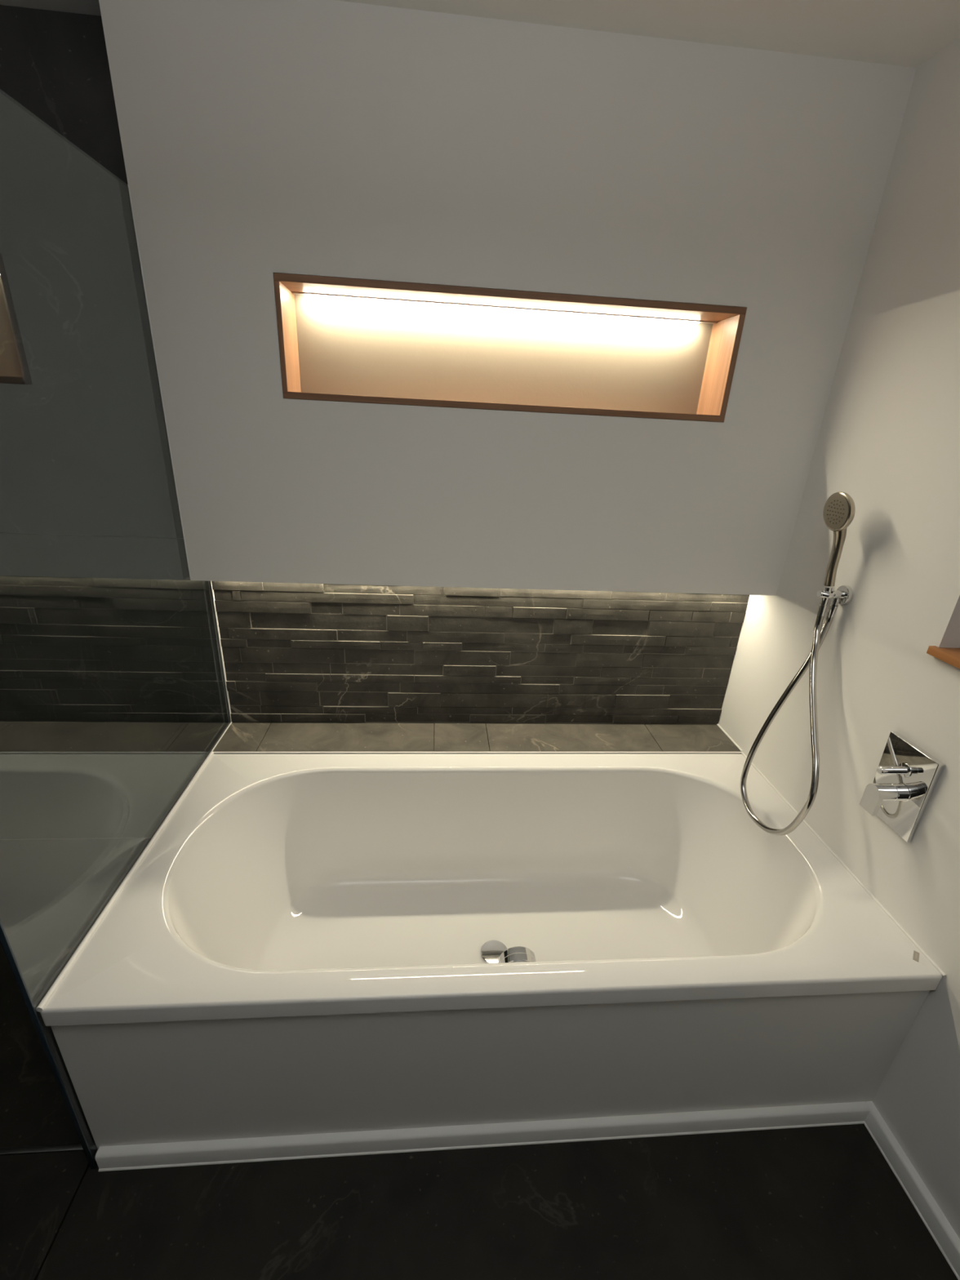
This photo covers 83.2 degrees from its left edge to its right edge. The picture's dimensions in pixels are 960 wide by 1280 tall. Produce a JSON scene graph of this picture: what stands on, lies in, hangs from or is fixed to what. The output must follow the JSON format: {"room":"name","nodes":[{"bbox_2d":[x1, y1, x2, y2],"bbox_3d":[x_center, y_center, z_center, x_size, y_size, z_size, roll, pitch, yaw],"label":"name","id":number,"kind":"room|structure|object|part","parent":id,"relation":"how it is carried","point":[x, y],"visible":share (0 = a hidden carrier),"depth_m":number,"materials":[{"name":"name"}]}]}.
{"room":"bathroom","nodes":[
{"label":"bathroom","id":0,"kind":"room"},
{"bbox_2d":[0,4,749,839],"bbox_3d":[-0.432,-0.334,1.773,2.750,2.365,0.154,1,22,-5],"label":"wall","id":1,"kind":"structure","parent":0,"point":[113,696],"depth_m":1.78,"materials":[{"name":"grey tile"}]},
{"bbox_2d":[209,581,232,722],"bbox_3d":[-0.866,0.033,1.809,0.006,0.559,0.007,1,22,-5],"label":"joint","id":2,"kind":"object","parent":1,"relation":"attached to","point":[212,590],"visible":0.66,"depth_m":1.81,"materials":[{"name":"white plastic"}]},
{"bbox_2d":[213,722,742,754],"bbox_3d":[0.016,0.417,1.946,1.800,0.169,0.193,1,22,-5],"label":"ledge","id":3,"kind":"object","parent":1,"relation":"attached to","point":[239,736],"visible":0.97,"depth_m":1.90,"materials":[{"name":"grey tile"}]},
{"bbox_2d":[211,722,231,751],"bbox_3d":[-0.874,0.326,1.832,0.005,0.005,0.180,1,22,-5],"label":"joint","id":4,"kind":"object","parent":3,"relation":"on","point":[223,734],"visible":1,"depth_m":1.83,"materials":[{"name":"white plastic"}]},
{"bbox_2d":[716,723,742,751],"bbox_3d":[0.916,0.357,1.986,0.008,0.007,0.180,1,22,-5],"label":"joint","id":5,"kind":"object","parent":3,"relation":"on","point":[717,724],"visible":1,"depth_m":1.98,"materials":[{"name":"white plastic"}]},
{"bbox_2d":[0,838,957,1279],"bbox_3d":[-0.380,1.388,0.802,2.750,0.116,2.958,1,22,-5],"label":"floor","id":6,"kind":"structure","parent":0,"point":[825,1202],"depth_m":1.15,"materials":[{"name":"grey tile"}]},
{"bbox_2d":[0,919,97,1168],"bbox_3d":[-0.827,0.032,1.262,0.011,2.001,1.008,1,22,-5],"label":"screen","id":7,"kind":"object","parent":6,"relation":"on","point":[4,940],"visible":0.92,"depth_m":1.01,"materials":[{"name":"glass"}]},
{"bbox_2d":[127,184,191,580],"bbox_3d":[-0.822,-0.605,1.404,0.004,0.929,0.004,1,22,-5],"label":"joint","id":8,"kind":"object","parent":7,"relation":"attached to","point":[127,184],"visible":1,"depth_m":1.37,"materials":[{"name":"white plastic"}]},
{"bbox_2d":[0,1142,97,1155],"bbox_3d":[-1.316,1.123,1.170,0.938,0.005,0.012,1,22,-5],"label":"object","id":9,"kind":"object","parent":6,"relation":"on","point":[71,1147],"depth_m":1.20,"materials":[{"name":"grey"}]},
{"bbox_2d":[40,753,942,1149],"bbox_3d":[0.044,0.772,1.540,1.800,0.508,0.824,1,22,-5],"label":"bathtub","id":10,"kind":"object","parent":6,"relation":"on","point":[308,944],"visible":1,"depth_m":1.25,"materials":[{"name":"white ceramic"}]},
{"bbox_2d":[35,751,213,1012],"bbox_3d":[-0.836,0.521,1.369,0.012,0.011,0.822,1,22,-5],"label":"joint","id":11,"kind":"object","parent":10,"relation":"on","point":[43,1002],"visible":1,"depth_m":1.21,"materials":[{"name":"white plastic"}]},
{"bbox_2d":[213,751,742,753],"bbox_3d":[0.027,0.380,1.825,1.800,0.006,0.006,1,22,-5],"label":"joint","id":12,"kind":"object","parent":10,"relation":"on","point":[214,752],"visible":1,"depth_m":1.82,"materials":[{"name":"white plastic"}]},
{"bbox_2d":[95,1101,869,1171],"bbox_3d":[0.058,1.142,1.247,1.774,0.052,0.022,1,22,-5],"label":"baseboard","id":13,"kind":"structure","parent":10,"relation":"attached to","point":[172,1154],"depth_m":1.23,"materials":[{"name":"white paint"}]},
{"bbox_3d":[0.072,0.940,1.188,1.798,0.465,0.020,1,22,-5],"label":"panel","id":14,"kind":"part","parent":10,"relation":"part of","materials":[{"name":"white paint"}]},
{"bbox_3d":[0.083,0.712,1.181,0.084,0.084,0.034,1,22,-5],"label":"overflow knob","id":15,"kind":"part","parent":10,"relation":"part of","materials":[{"name":"silver metal"}]},
{"bbox_2d":[741,752,946,977],"bbox_3d":[0.952,0.553,1.522,0.006,0.006,0.824,1,22,-5],"label":"joint","id":16,"kind":"object","parent":10,"relation":"on","point":[871,895],"visible":1,"depth_m":1.37,"materials":[{"name":"white plastic"}]},
{"bbox_2d":[0,0,959,67],"bbox_3d":[-0.112,-0.901,-0.091,3.050,0.120,3.008,1,22,-5],"label":"ceiling","id":17,"kind":"structure","parent":0,"point":[899,33],"depth_m":1.14,"materials":[{"name":"white paint"}]},
{"bbox_2d":[98,0,916,595],"bbox_3d":[0.072,-0.803,1.547,1.800,1.277,0.288,1,22,-5],"label":"wall","id":18,"kind":"structure","parent":0,"point":[260,139],"depth_m":1.32,"materials":[{"name":"white paint"}]},
{"bbox_2d":[273,272,746,422],"bbox_3d":[0.086,-0.780,1.485,1.203,0.278,0.156,1,22,-5],"label":"niche","id":19,"kind":"object","parent":18,"relation":"attached to","point":[331,349],"depth_m":1.53,"materials":[{"name":"brown wood"}]},
{"bbox_3d":[0.086,-0.910,1.488,1.171,0.006,0.021,1,22,-5],"label":"led strip","id":20,"kind":"part","parent":19,"relation":"part of","materials":[{"name":"white plastic"}]},
{"bbox_2d":[718,36,959,1239],"bbox_3d":[1.192,0.276,0.550,0.300,2.415,3.108,1,22,-5],"label":"wall","id":21,"kind":"structure","parent":0,"point":[888,439],"depth_m":1.27,"materials":[{"name":"white paint"}]},
{"bbox_2d":[817,585,853,605],"bbox_3d":[0.935,-0.120,1.435,0.075,0.053,0.052,1,22,-5],"label":"bracket","id":22,"kind":"object","parent":21,"relation":"attached to","point":[843,595],"visible":0.98,"depth_m":1.43,"materials":[{"name":"silver metal"}]},
{"bbox_2d":[740,604,838,835],"bbox_3d":[0.833,0.232,1.454,0.129,0.620,0.300,10,23,17],"label":"shower hose","id":23,"kind":"object","parent":22,"relation":"hanging from","point":[819,634],"visible":1,"depth_m":1.45,"materials":[{"name":"silver metal"}]},
{"bbox_2d":[820,491,855,605],"bbox_3d":[0.908,-0.231,1.393,0.054,0.292,0.097,1,22,-5],"label":"shower","id":24,"kind":"object","parent":23,"relation":"attached to","point":[839,508],"visible":0.99,"depth_m":1.37,"materials":[{"name":"silver metal"}]},
{"bbox_3d":[0.912,-0.218,1.394,0.046,0.160,0.031,1,22,-5],"label":"handle","id":25,"kind":"part","parent":24,"relation":"part of","materials":[{"name":"silver metal"}]},
{"bbox_2d":[831,598,839,605],"bbox_3d":[0.947,-0.103,1.440,0.018,0.020,0.018,1,22,-5],"label":"outlet","id":26,"kind":"object","parent":22,"relation":"attached to","point":[835,602],"depth_m":1.44,"materials":[{"name":"silver metal"}]},
{"bbox_3d":[0.947,-0.121,1.435,0.028,0.021,0.021,1,22,-5],"label":"holder arm","id":27,"kind":"part","parent":22,"relation":"part of","materials":[{"name":"silver metal"}]},
{"bbox_2d":[859,731,944,842],"bbox_3d":[0.936,0.337,1.247,0.089,0.213,0.133,1,22,-5],"label":"mixer","id":28,"kind":"object","parent":21,"relation":"attached to","point":[906,777],"visible":1,"depth_m":1.22,"materials":[{"name":"silver metal"}]},
{"bbox_3d":[0.898,0.361,1.236,0.012,0.069,0.040,1,22,-5],"label":"lever blade","id":29,"kind":"part","parent":28,"relation":"part of","materials":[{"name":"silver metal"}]},
{"bbox_3d":[0.940,0.296,1.230,0.067,0.017,0.017,1,22,-5],"label":"diverter knob","id":30,"kind":"part","parent":28,"relation":"part of","materials":[{"name":"silver metal"}]},
{"bbox_3d":[0.938,0.348,1.234,0.067,0.041,0.041,1,22,-5],"label":"lever","id":31,"kind":"part","parent":28,"relation":"part of","materials":[{"name":"silver metal"}]},
{"bbox_2d":[863,1101,959,1279],"bbox_3d":[1.019,1.525,0.428,0.022,0.052,1.962,1,22,-5],"label":"baseboard","id":32,"kind":"structure","parent":21,"relation":"attached to","point":[945,1237],"depth_m":1.19,"materials":[{"name":"white paint"}]},
{"bbox_2d":[926,645,959,669],"bbox_3d":[1.122,0.225,0.697,0.215,0.018,1.068,1,22,-5],"label":"window sill","id":33,"kind":"structure","parent":21,"relation":"attached to","point":[951,656],"depth_m":1.15,"materials":[{"name":"brown wood"}]}
]}

